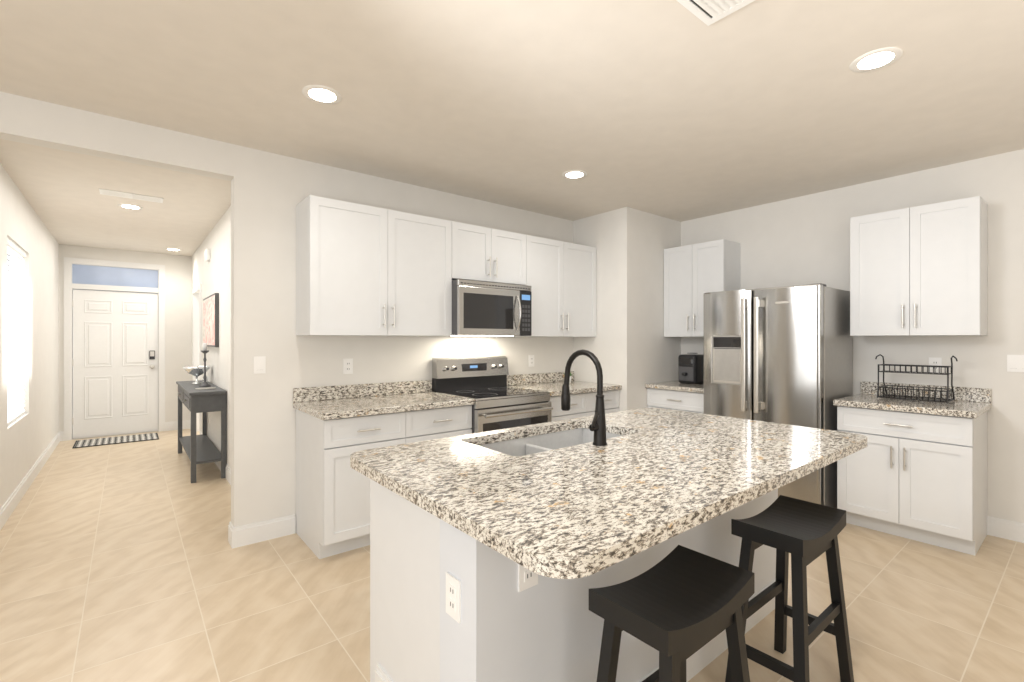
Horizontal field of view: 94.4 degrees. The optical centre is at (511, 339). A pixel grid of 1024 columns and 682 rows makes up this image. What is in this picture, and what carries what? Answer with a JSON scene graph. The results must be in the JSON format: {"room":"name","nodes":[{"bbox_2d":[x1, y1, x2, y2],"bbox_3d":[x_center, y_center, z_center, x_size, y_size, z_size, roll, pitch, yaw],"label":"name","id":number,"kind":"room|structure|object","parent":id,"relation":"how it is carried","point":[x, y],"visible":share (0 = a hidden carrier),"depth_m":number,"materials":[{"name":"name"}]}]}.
{"room":"kitchen","nodes":[
{"label":"kitchen","id":0,"kind":"room"},
{"bbox_2d":[0,164,58,508],"bbox_3d":[-4.555,0.040,4.386,0.120,2.640,5.190,0,0,-39],"label":"wall","id":1,"kind":"structure","parent":0,"point":[25,441],"depth_m":4.51,"materials":[{"name":"paint"}]},
{"bbox_2d":[7,237,28,428],"bbox_3d":[-4.242,-0.060,4.003,0.115,1.500,1.020,0,0,-39],"label":"window","id":2,"kind":"structure","parent":1,"relation":"in","point":[15,374],"depth_m":4.08,"materials":[{"name":"white glass"}]},
{"bbox_2d":[0,431,62,530],"bbox_3d":[-4.459,1.295,4.386,0.030,0.130,5.070,0,0,-39],"label":"baseboard","id":3,"kind":"structure","parent":1,"relation":"attached to","point":[9,506],"depth_m":4.25,"materials":[{"name":"white wood"}]},
{"bbox_2d":[59,244,191,431],"bbox_3d":[-5.529,0.040,6.859,1.480,2.640,0.120,0,0,-39],"label":"wall","id":4,"kind":"structure","parent":0,"point":[178,313],"depth_m":7.11,"materials":[{"name":"paint"}]},
{"bbox_2d":[64,257,164,440],"bbox_3d":[-5.633,0.125,6.765,1.100,2.470,0.135,0,0,-39],"label":"door frame","id":5,"kind":"structure","parent":4,"relation":"attached to","point":[69,286],"depth_m":6.58,"materials":[{"name":"white wood"}]},
{"bbox_2d":[72,289,157,439],"bbox_3d":[-5.621,0.338,6.753,0.972,2.045,0.149,0,0,-39],"label":"front door","id":6,"kind":"structure","parent":4,"relation":"in","point":[115,363],"depth_m":6.73,"materials":[{"name":"white wood"}]},
{"bbox_2d":[72,264,157,287],"bbox_3d":[-5.634,-0.897,6.767,0.940,0.265,0.010,0,0,-39],"label":"window","id":7,"kind":"structure","parent":4,"relation":"in","point":[98,275],"depth_m":6.75,"materials":[{"name":"blue glass"}]},
{"bbox_2d":[165,420,190,430],"bbox_3d":[-5.040,1.295,7.169,0.330,0.130,0.014,0,0,-39],"label":"baseboard","id":8,"kind":"structure","parent":4,"relation":"attached to","point":[186,424],"depth_m":7.14,"materials":[{"name":"white wood"}]},
{"bbox_2d":[192,206,230,468],"bbox_3d":[-3.312,0.040,5.393,0.120,2.640,5.190,0,0,-39],"label":"wall","id":9,"kind":"structure","parent":0,"point":[213,275],"depth_m":5.07,"materials":[{"name":"paint"}]},
{"bbox_2d":[192,283,201,433],"bbox_3d":[-4.397,0.305,6.721,0.135,2.110,1.000,0,0,-39],"label":"door frame","id":10,"kind":"structure","parent":9,"relation":"attached to","point":[196,329],"depth_m":7.03,"materials":[{"name":"white wood"}]},
{"bbox_2d":[205,248,209,261],"bbox_3d":[-3.648,-1.010,5.680,0.039,0.140,0.180,0,0,-39],"label":"door chime","id":11,"kind":"object","parent":9,"relation":"attached to","point":[207,254],"visible":1,"depth_m":5.61,"materials":[{"name":"white plastic"}]},
{"bbox_2d":[203,293,218,346],"bbox_3d":[-3.484,-0.210,5.478,0.037,0.580,1.040,0,0,-39],"label":"framed picture","id":12,"kind":"object","parent":9,"relation":"attached to","point":[210,320],"visible":0.86,"depth_m":5.27,"materials":[{"name":"paper"}]},
{"bbox_2d":[200,432,230,484],"bbox_3d":[-2.934,1.295,4.820,0.014,0.130,3.796,0,0,-39],"label":"baseboard","id":13,"kind":"structure","parent":9,"relation":"attached to","point":[228,471],"depth_m":4.57,"materials":[{"name":"white wood"}]},
{"bbox_2d":[0,91,572,526],"bbox_3d":[-0.743,0.040,4.056,5.390,2.640,0.120,0,0,-39],"label":"wall","id":14,"kind":"structure","parent":0,"point":[270,191],"depth_m":3.26,"materials":[{"name":"paint"}]},
{"bbox_2d":[254,356,265,373],"bbox_3d":[-1.701,0.170,3.197,0.072,0.115,0.009,0,0,-39],"label":"light switch","id":15,"kind":"object","parent":14,"relation":"attached to","point":[259,364],"visible":1,"depth_m":3.19,"materials":[{"name":"white plastic"}]},
{"bbox_2d":[228,514,295,548],"bbox_3d":[-1.718,1.295,3.267,0.389,0.130,0.148,0,0,-39],"label":"baseboard","id":16,"kind":"structure","parent":14,"relation":"attached to","point":[244,535],"depth_m":3.20,"materials":[{"name":"white wood"}]},
{"bbox_2d":[343,358,352,373],"bbox_3d":[-1.235,0.200,3.575,0.072,0.115,0.008,0,0,-39],"label":"outlet","id":17,"kind":"object","parent":14,"relation":"attached to","point":[347,366],"depth_m":3.57,"materials":[{"name":"white plastic"}]},
{"bbox_2d":[296,195,595,336],"bbox_3d":[-0.318,-0.487,4.084,2.806,0.915,0.366,0,0,-39],"label":"upper cabinet","id":18,"kind":"object","parent":14,"relation":"attached to","point":[364,270],"visible":0.98,"depth_m":3.55,"materials":[{"name":"white wood"}]},
{"bbox_2d":[452,279,530,335],"bbox_3d":[-0.236,-0.253,4.074,0.757,0.441,0.482,0,0,-39],"label":"over-the-range microwave","id":19,"kind":"object","parent":18,"relation":"attached to","point":[481,308],"visible":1,"depth_m":3.88,"materials":[{"name":"silver metal"}]},
{"bbox_2d":[529,355,533,366],"bbox_3d":[0.195,0.210,4.733,0.072,0.115,0.008,0,0,-39],"label":"outlet","id":20,"kind":"object","parent":14,"relation":"attached to","point":[531,357],"depth_m":4.73,"materials":[{"name":"white plastic"}]},
{"bbox_2d":[0,429,1023,681],"bbox_3d":[-1.333,1.390,2.813,8.470,0.060,12.650,0,0,-39],"label":"floor","id":21,"kind":"structure","parent":0,"point":[122,563],"depth_m":2.51,"materials":[{"name":"tile"}]},
{"bbox_2d":[72,433,158,448],"bbox_3d":[-5.324,1.354,6.407,0.870,0.011,0.540,0,0,-39],"label":"doormat","id":22,"kind":"object","parent":21,"relation":"on","point":[113,440],"visible":1,"depth_m":6.35,"materials":[{"name":"multicoloured fabric"}]},
{"bbox_2d":[176,380,226,482],"bbox_3d":[-3.419,0.930,5.170,0.315,0.860,1.580,0,0,-39],"label":"console table","id":23,"kind":"object","parent":21,"relation":"on","point":[200,449],"visible":0.94,"depth_m":4.66,"materials":[{"name":"grey wood"}]},
{"bbox_2d":[183,366,210,383],"bbox_3d":[-3.547,0.402,5.348,0.270,0.195,0.394,0,0,-39],"label":"decor","id":24,"kind":"object","parent":23,"relation":"on","point":[196,371],"visible":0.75,"depth_m":5.33,"materials":[{"name":"silver glass"}]},
{"bbox_2d":[199,343,210,386],"bbox_3d":[-3.279,0.266,5.065,0.110,0.466,0.110,0,0,-39],"label":"decor","id":25,"kind":"object","parent":23,"relation":"on","point":[205,383],"visible":1,"depth_m":5.05,"materials":[{"name":"grey metal"}]},
{"bbox_2d":[195,387,215,389],"bbox_3d":[-3.123,0.496,4.832,0.180,0.006,0.180,0,0,-39],"label":"decorative tray","id":26,"kind":"object","parent":23,"relation":"on","point":[203,388],"visible":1,"depth_m":4.80,"materials":[{"name":"silver metal"}]},
{"bbox_2d":[293,371,621,558],"bbox_3d":[-0.235,0.850,3.965,2.826,1.020,0.656,0,0,-39],"label":"base cabinet","id":27,"kind":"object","parent":21,"relation":"on","point":[337,426],"depth_m":3.15,"materials":[{"name":"white wood"}]},
{"bbox_2d":[432,356,552,433],"bbox_3d":[-0.153,0.757,3.971,0.757,1.205,0.730,0,0,-39],"label":"range","id":28,"kind":"object","parent":21,"relation":"on","point":[499,402],"visible":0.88,"depth_m":3.95,"materials":[{"name":"silver metal"}]},
{"bbox_2d":[350,349,867,681],"bbox_3d":[0.501,0.701,2.011,2.010,1.318,1.195,0,0,-39],"label":"kitchen island","id":29,"kind":"object","parent":21,"relation":"on","point":[496,555],"visible":0.96,"depth_m":1.53,"materials":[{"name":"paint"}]},
{"bbox_2d":[589,545,754,681],"bbox_3d":[0.457,1.019,1.335,0.486,0.682,0.286,0,0,-39],"label":"stool","id":30,"kind":"object","parent":21,"relation":"on","point":[677,606],"visible":1,"depth_m":1.29,"materials":[{"name":"black wood"}]},
{"bbox_2d":[645,381,703,413],"bbox_3d":[1.788,0.850,4.688,0.656,1.020,0.656,0,0,-39],"label":"base cabinet","id":31,"kind":"object","parent":21,"relation":"on","point":[674,395],"visible":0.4,"depth_m":4.52,"materials":[{"name":"white wood"}]},
{"bbox_2d":[678,353,703,383],"bbox_3d":[1.796,0.285,4.762,0.285,0.308,0.200,0,0,-39],"label":"coffee maker","id":32,"kind":"object","parent":31,"relation":"on","point":[690,368],"depth_m":4.69,"materials":[{"name":"black plastic"}]},
{"bbox_2d":[704,283,852,507],"bbox_3d":[2.217,0.472,4.013,0.783,1.775,0.910,0,0,-39],"label":"fridge","id":33,"kind":"object","parent":21,"relation":"on","point":[782,355],"visible":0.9,"depth_m":3.69,"materials":[{"name":"silver metal"}]},
{"bbox_2d":[725,495,853,681],"bbox_3d":[1.078,1.019,1.838,0.486,0.682,0.286,0,0,-39],"label":"stool","id":34,"kind":"object","parent":21,"relation":"on","point":[804,533],"visible":0.96,"depth_m":1.80,"materials":[{"name":"black wood"}]},
{"bbox_2d":[833,381,990,555],"bbox_3d":[2.842,0.850,3.385,0.656,1.020,0.755,0,0,-39],"label":"base cabinet","id":35,"kind":"object","parent":21,"relation":"on","point":[915,470],"visible":0.92,"depth_m":3.17,"materials":[{"name":"white wood"}]},
{"bbox_2d":[875,354,957,402],"bbox_3d":[2.945,0.272,3.466,0.257,0.325,0.467,0,0,-39],"label":"wire rack","id":36,"kind":"object","parent":35,"relation":"on","point":[946,399],"visible":1,"depth_m":3.44,"materials":[{"name":"black metal"}]},
{"bbox_2d":[0,0,1023,255],"bbox_3d":[-1.333,-1.320,2.813,8.470,0.080,12.650,0,0,-39],"label":"ceiling","id":37,"kind":"structure","parent":0,"point":[672,110],"depth_m":2.49,"materials":[{"name":"paint"}]},
{"bbox_2d":[118,204,143,209],"bbox_3d":[-3.666,-1.278,4.559,0.195,0.004,0.195,0,0,6],"label":"recessed light","id":38,"kind":"object","parent":37,"relation":"in","point":[129,206],"depth_m":4.54,"materials":[{"name":"white plastic"}]},
{"bbox_2d":[99,188,163,202],"bbox_3d":[-3.375,-1.274,4.215,0.440,0.011,0.180,0,0,-39],"label":"ceiling vent","id":39,"kind":"object","parent":37,"relation":"in","point":[130,195],"visible":1,"depth_m":4.19,"materials":[{"name":"white metal"}]},
{"bbox_2d":[165,248,181,250],"bbox_3d":[-4.803,-1.278,6.726,0.195,0.004,0.195,0,0,6],"label":"recessed light","id":40,"kind":"object","parent":37,"relation":"in","point":[172,249],"depth_m":6.71,"materials":[{"name":"white plastic"}]},
{"bbox_2d":[302,85,341,104],"bbox_3d":[-0.991,-1.278,2.479,0.195,0.004,0.195,0,0,6],"label":"recessed light","id":41,"kind":"object","parent":37,"relation":"in","point":[320,94],"depth_m":2.47,"materials":[{"name":"white plastic"}]},
{"bbox_2d":[562,170,586,178],"bbox_3d":[0.486,-1.278,3.675,0.195,0.004,0.195,0,0,6],"label":"recessed light","id":42,"kind":"object","parent":37,"relation":"in","point":[572,174],"depth_m":3.66,"materials":[{"name":"white plastic"}]},
{"bbox_2d":[676,0,754,25],"bbox_3d":[0.763,-1.274,1.615,0.440,0.012,0.440,0,0,-39],"label":"ceiling vent","id":43,"kind":"object","parent":37,"relation":"in","point":[708,12],"visible":1,"depth_m":1.82,"materials":[{"name":"white metal"}]},
{"bbox_2d":[849,47,902,72],"bbox_3d":[1.664,-1.278,2.171,0.195,0.004,0.195,0,0,6],"label":"recessed light","id":44,"kind":"object","parent":37,"relation":"in","point":[863,63],"depth_m":2.16,"materials":[{"name":"white plastic"}]},
{"bbox_2d":[573,207,680,410],"bbox_3d":[1.247,0.040,5.134,0.940,2.640,0.710,0,0,-39],"label":"wall","id":45,"kind":"structure","parent":0,"point":[632,348],"depth_m":4.75,"materials":[{"name":"paint"}]},
{"bbox_2d":[681,149,1023,522],"bbox_3d":[3.500,0.040,3.194,0.120,2.640,6.800,0,0,-39],"label":"wall","id":46,"kind":"structure","parent":0,"point":[803,240],"depth_m":3.56,"materials":[{"name":"paint"}]},
{"bbox_2d":[664,196,986,336],"bbox_3d":[2.437,-0.487,4.116,0.366,0.915,2.361,0,0,-39],"label":"upper cabinet","id":47,"kind":"object","parent":46,"relation":"attached to","point":[919,270],"visible":0.96,"depth_m":3.43,"materials":[{"name":"white wood"}]},
{"bbox_2d":[929,357,941,372],"bbox_3d":[3.148,0.190,3.526,0.008,0.115,0.072,0,0,-39],"label":"outlet","id":48,"kind":"object","parent":46,"relation":"attached to","point":[933,361],"depth_m":3.52,"materials":[{"name":"white plastic"}]},
{"bbox_2d":[987,516,1023,542],"bbox_3d":[4.415,1.295,1.957,0.014,0.130,3.485,0,0,-39],"label":"baseboard","id":49,"kind":"structure","parent":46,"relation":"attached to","point":[1005,529],"depth_m":3.24,"materials":[{"name":"white wood"}]},
{"bbox_2d":[1007,355,1023,371],"bbox_3d":[3.418,0.160,3.193,0.009,0.115,0.118,0,0,-39],"label":"light switch","id":50,"kind":"object","parent":46,"relation":"attached to","point":[1015,363],"depth_m":3.20,"materials":[{"name":"white plastic"}]}
]}

